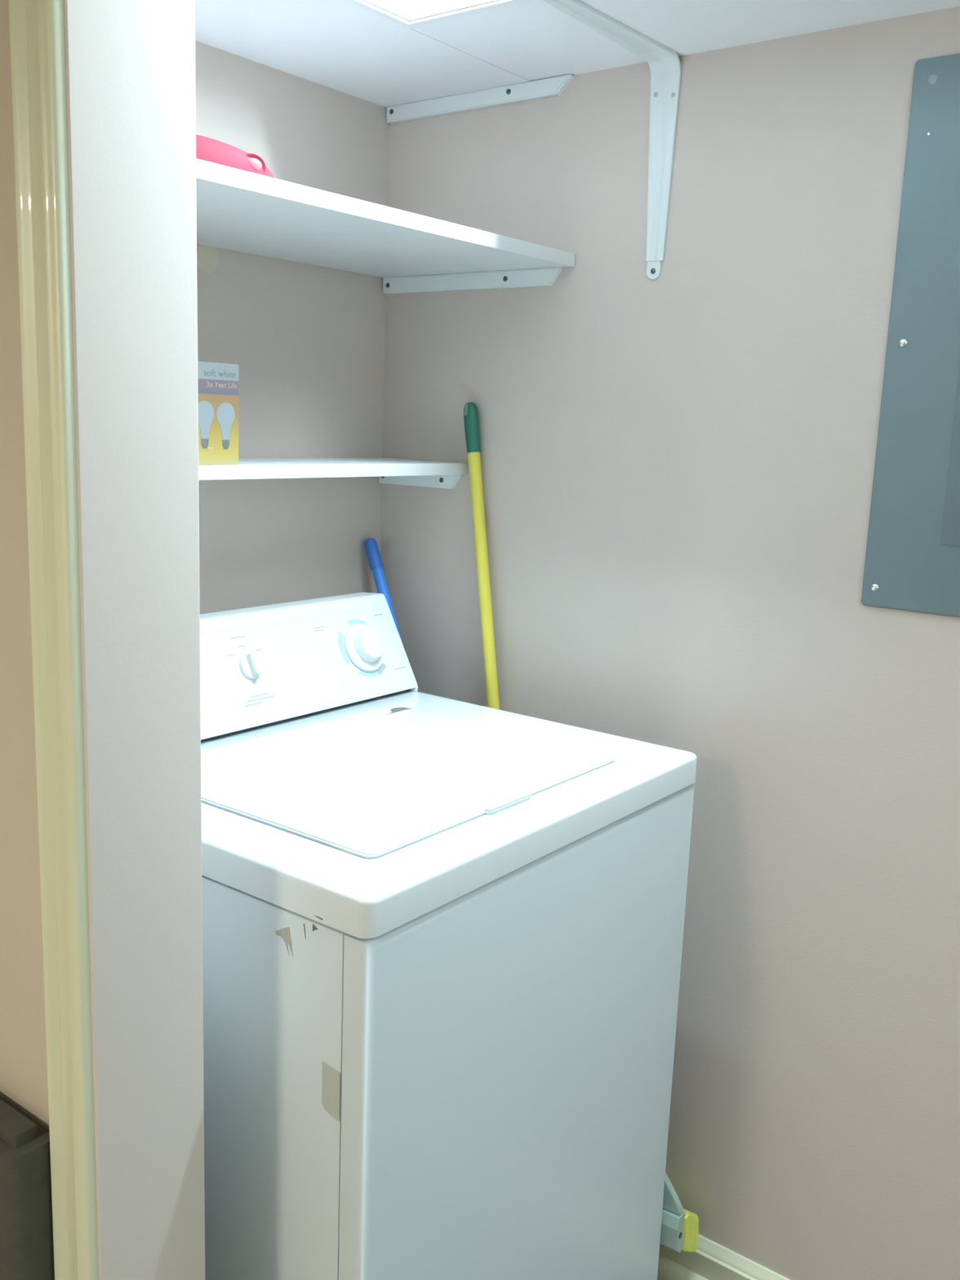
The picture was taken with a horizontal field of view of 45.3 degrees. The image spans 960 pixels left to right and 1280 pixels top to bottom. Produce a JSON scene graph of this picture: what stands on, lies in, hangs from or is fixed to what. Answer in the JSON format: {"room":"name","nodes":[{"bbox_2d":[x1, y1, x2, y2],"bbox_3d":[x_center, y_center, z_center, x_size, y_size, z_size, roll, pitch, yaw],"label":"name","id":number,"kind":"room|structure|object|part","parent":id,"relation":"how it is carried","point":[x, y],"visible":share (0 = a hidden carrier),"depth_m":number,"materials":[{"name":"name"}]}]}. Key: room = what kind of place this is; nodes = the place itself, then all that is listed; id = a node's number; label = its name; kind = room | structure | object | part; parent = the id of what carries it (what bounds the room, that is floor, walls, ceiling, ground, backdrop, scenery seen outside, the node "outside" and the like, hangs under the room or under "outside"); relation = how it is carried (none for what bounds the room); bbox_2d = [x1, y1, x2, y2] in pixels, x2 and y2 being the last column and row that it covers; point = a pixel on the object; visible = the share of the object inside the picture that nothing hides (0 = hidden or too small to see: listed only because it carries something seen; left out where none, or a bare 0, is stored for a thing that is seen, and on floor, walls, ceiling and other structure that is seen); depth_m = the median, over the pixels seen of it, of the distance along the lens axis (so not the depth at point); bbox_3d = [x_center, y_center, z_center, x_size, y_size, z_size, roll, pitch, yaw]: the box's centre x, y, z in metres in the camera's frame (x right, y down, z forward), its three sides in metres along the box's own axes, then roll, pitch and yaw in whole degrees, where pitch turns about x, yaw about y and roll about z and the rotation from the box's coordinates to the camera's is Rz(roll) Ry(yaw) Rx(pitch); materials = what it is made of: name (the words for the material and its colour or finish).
{"room":"laundry room","nodes":[
{"label":"laundry room","id":0,"kind":"room"},
{"bbox_2d":[0,0,204,1279],"bbox_3d":[-0.531,0.181,1.206,0.594,1.876,0.122,10,13,37],"label":"wall","id":1,"kind":"structure","parent":0,"point":[130,64],"depth_m":0.99,"materials":[{"name":"paint"}]},
{"bbox_2d":[8,0,98,1279],"bbox_3d":[-0.360,0.228,0.994,0.051,1.874,0.015,10,13,37],"label":"trim","id":2,"kind":"structure","parent":1,"relation":"attached to","point":[37,34],"depth_m":0.94,"materials":[{"name":"beige paint"}]},
{"bbox_2d":[195,40,389,613],"bbox_3d":[-1.114,0.194,1.017,0.100,1.876,2.900,10,13,37],"label":"wall","id":3,"kind":"structure","parent":0,"point":[306,341],"depth_m":1.85,"materials":[{"name":"paint"}]},
{"bbox_2d":[196,244,218,273],"bbox_3d":[-0.403,-0.563,1.693,0.002,0.044,0.044,10,13,37],"label":"cover plate","id":4,"kind":"object","parent":3,"relation":"attached to","point":[207,259],"visible":0.77,"depth_m":1.69,"materials":[{"name":"beige plastic"}]},
{"bbox_2d":[198,457,466,479],"bbox_3d":[-0.368,-0.247,1.652,0.194,0.020,0.881,10,13,37],"label":"wall shelf","id":5,"kind":"object","parent":3,"relation":"attached to","point":[246,468],"visible":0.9,"depth_m":1.71,"materials":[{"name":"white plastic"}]},
{"bbox_2d":[197,360,238,464],"bbox_3d":[-0.387,-0.298,1.508,0.063,0.132,0.128,10,13,37],"label":"box","id":6,"kind":"object","parent":5,"relation":"on","point":[217,382],"visible":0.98,"depth_m":1.51,"materials":[{"name":"yellow cardboard"}]},
{"bbox_2d":[198,400,213,448],"bbox_3d":[-0.359,-0.281,1.498,0.001,0.061,0.031,10,13,37],"label":"picture","id":7,"kind":"object","parent":6,"relation":"attached to","point":[206,408],"depth_m":1.50,"materials":[{"name":"grey"}]},
{"bbox_2d":[216,402,235,448],"bbox_3d":[-0.337,-0.284,1.525,0.001,0.061,0.031,10,13,37],"label":"picture","id":8,"kind":"object","parent":6,"relation":"attached to","point":[225,411],"depth_m":1.53,"materials":[{"name":"grey"}]},
{"bbox_2d":[195,0,530,107],"bbox_3d":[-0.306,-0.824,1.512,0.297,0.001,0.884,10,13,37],"label":"shelf","id":9,"kind":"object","parent":3,"relation":"attached to","point":[342,46],"depth_m":1.64,"materials":[{"name":"white paint"}]},
{"bbox_2d":[195,158,574,277],"bbox_3d":[-0.278,-0.555,1.533,0.391,0.020,0.881,10,13,37],"label":"wall shelf","id":10,"kind":"object","parent":3,"relation":"attached to","point":[237,210],"visible":0.68,"depth_m":1.54,"materials":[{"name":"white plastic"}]},
{"bbox_2d":[195,134,274,177],"bbox_3d":[-0.331,-0.542,1.291,0.128,0.042,0.254,10,13,37],"label":"plastic tub","id":11,"kind":"object","parent":10,"relation":"on","point":[208,149],"visible":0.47,"depth_m":1.27,"materials":[{"name":"pink plastic"}]},
{"bbox_2d":[362,0,959,81],"bbox_3d":[-0.060,-0.569,0.134,2.600,0.030,3.000,10,13,37],"label":"ceiling","id":12,"kind":"structure","parent":0,"point":[532,40],"depth_m":1.50,"materials":[{"name":"white paint"}]},
{"bbox_2d":[344,0,530,28],"bbox_3d":[0.172,-0.798,1.127,0.914,0.136,0.314,10,13,37],"label":"ceiling light","id":13,"kind":"object","parent":12,"relation":"attached to","point":[409,10],"visible":1,"depth_m":1.48,"materials":[{"name":"white plastic"}]},
{"bbox_2d":[380,6,959,1279],"bbox_3d":[0.791,0.185,1.444,2.600,1.876,0.100,10,13,37],"label":"wall","id":14,"kind":"structure","parent":0,"point":[677,466],"depth_m":1.68,"materials":[{"name":"paint"}]},
{"bbox_2d":[378,475,462,488],"bbox_3d":[-0.106,-0.280,1.999,0.182,0.026,0.014,10,13,37],"label":"shelf bracket","id":15,"kind":"object","parent":14,"relation":"attached to","point":[446,482],"visible":0.7,"depth_m":1.98,"materials":[{"name":"white metal"}]},
{"bbox_2d":[382,266,562,293],"bbox_3d":[-0.022,-0.588,1.883,0.365,0.026,0.014,10,13,37],"label":"shelf bracket","id":16,"kind":"object","parent":14,"relation":"attached to","point":[540,277],"visible":1,"depth_m":1.87,"materials":[{"name":"white"}]},
{"bbox_2d":[386,74,573,124],"bbox_3d":[-0.010,-0.859,1.831,0.369,0.024,0.014,10,13,37],"label":"bracket","id":17,"kind":"object","parent":14,"relation":"attached to","point":[551,86],"visible":1,"depth_m":1.82,"materials":[{"name":"white metal"}]},
{"bbox_2d":[542,0,681,279],"bbox_3d":[0.169,-0.658,1.540,0.047,0.301,0.300,10,13,37],"label":"bracket","id":18,"kind":"object","parent":14,"relation":"attached to","point":[664,64],"visible":1,"depth_m":1.64,"materials":[{"name":"white metal"}]},
{"bbox_2d":[659,1234,790,1279],"bbox_3d":[0.762,1.076,1.536,2.500,0.091,0.016,10,13,37],"label":"baseboard","id":19,"kind":"structure","parent":14,"relation":"attached to","point":[711,1260],"depth_m":1.82,"materials":[{"name":"beige paint"}]},
{"bbox_2d":[861,53,959,617],"bbox_3d":[0.669,-0.358,1.383,0.360,0.685,0.007,10,13,37],"label":"breaker panel","id":20,"kind":"object","parent":14,"relation":"attached to","point":[912,563],"visible":1,"depth_m":1.47,"materials":[{"name":"grey paint"}]},
{"bbox_3d":[0.670,-0.365,1.380,0.173,0.519,0.002,10,13,37],"label":"door","id":21,"kind":"part","parent":20,"relation":"part of","materials":[{"name":"grey paint"}]},
{"bbox_2d":[657,1253,708,1279],"bbox_3d":[0.760,1.108,1.524,2.480,0.032,0.018,10,13,37],"label":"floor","id":22,"kind":"structure","parent":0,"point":[668,1269],"depth_m":1.86,"materials":[{"name":"beige paint"}]},
{"bbox_3d":[-0.132,1.327,0.494,2.600,0.080,3.000,10,13,37],"label":"floor","id":23,"kind":"structure","parent":0,"visible":0},
{"bbox_2d":[0,1096,54,1279],"bbox_3d":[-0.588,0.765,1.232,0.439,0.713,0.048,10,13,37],"label":"trash can","id":24,"kind":"object","parent":23,"relation":"on","point":[26,1223],"visible":0.99,"depth_m":1.04,"materials":[{"name":"black plastic"}]},
{"bbox_2d":[200,591,697,1279],"bbox_3d":[-0.172,0.528,1.611,0.657,1.069,0.686,10,13,36],"label":"washing machine","id":25,"kind":"object","parent":23,"relation":"on","point":[442,937],"visible":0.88,"depth_m":1.32,"materials":[{"name":"white metal"}]},
{"bbox_3d":[-0.332,0.039,1.665,0.023,0.034,0.037,10,13,36],"label":"selector knob","id":26,"kind":"part","parent":25,"relation":"part of","materials":[{"name":"white plastic"}]},
{"bbox_3d":[-0.326,0.035,1.660,0.025,0.035,0.011,10,13,36],"label":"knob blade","id":27,"kind":"part","parent":25,"relation":"part of","materials":[{"name":"white plastic"}]},
{"bbox_3d":[-0.178,0.009,1.844,0.039,0.053,0.055,10,13,36],"label":"dial knob","id":28,"kind":"part","parent":25,"relation":"part of","materials":[{"name":"white plastic"}]},
{"bbox_3d":[-0.110,0.165,1.480,0.374,0.003,0.494,10,13,36],"label":"lid","id":29,"kind":"part","parent":25,"relation":"part of","materials":[{"name":"white metal"}]},
{"bbox_3d":[-0.152,0.176,1.539,0.640,0.040,0.686,10,13,36],"label":"panel","id":30,"kind":"part","parent":25,"relation":"part of","materials":[{"name":"white metal"}]},
{"bbox_3d":[0.032,0.193,1.362,0.014,0.005,0.086,10,13,36],"label":"finger pull","id":31,"kind":"part","parent":25,"relation":"part of","materials":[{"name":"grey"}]},
{"bbox_3d":[0.072,0.661,1.444,0.031,0.851,0.680,10,13,36],"label":"panel","id":32,"kind":"part","parent":25,"relation":"part of","materials":[{"name":"white metal"}]},
{"bbox_2d":[463,402,499,709],"bbox_3d":[0.038,0.306,1.952,0.248,1.388,0.026,12,15,43],"label":"pole","id":33,"kind":"object","parent":23,"relation":"on","point":[471,420],"visible":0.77,"depth_m":1.91,"materials":[{"name":"yellow"}]},
{"bbox_2d":[364,537,698,1253],"bbox_3d":[0.055,0.400,1.911,0.732,1.075,0.073,10,13,37],"label":"mop","id":34,"kind":"object","parent":23,"relation":"on","point":[679,1232],"visible":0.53,"depth_m":1.78,"materials":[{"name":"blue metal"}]},
{"bbox_3d":[-0.051,0.351,1.978,0.429,0.916,0.020,12,15,42],"label":"handle","id":35,"kind":"part","parent":34,"relation":"part of","materials":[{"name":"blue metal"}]}
]}

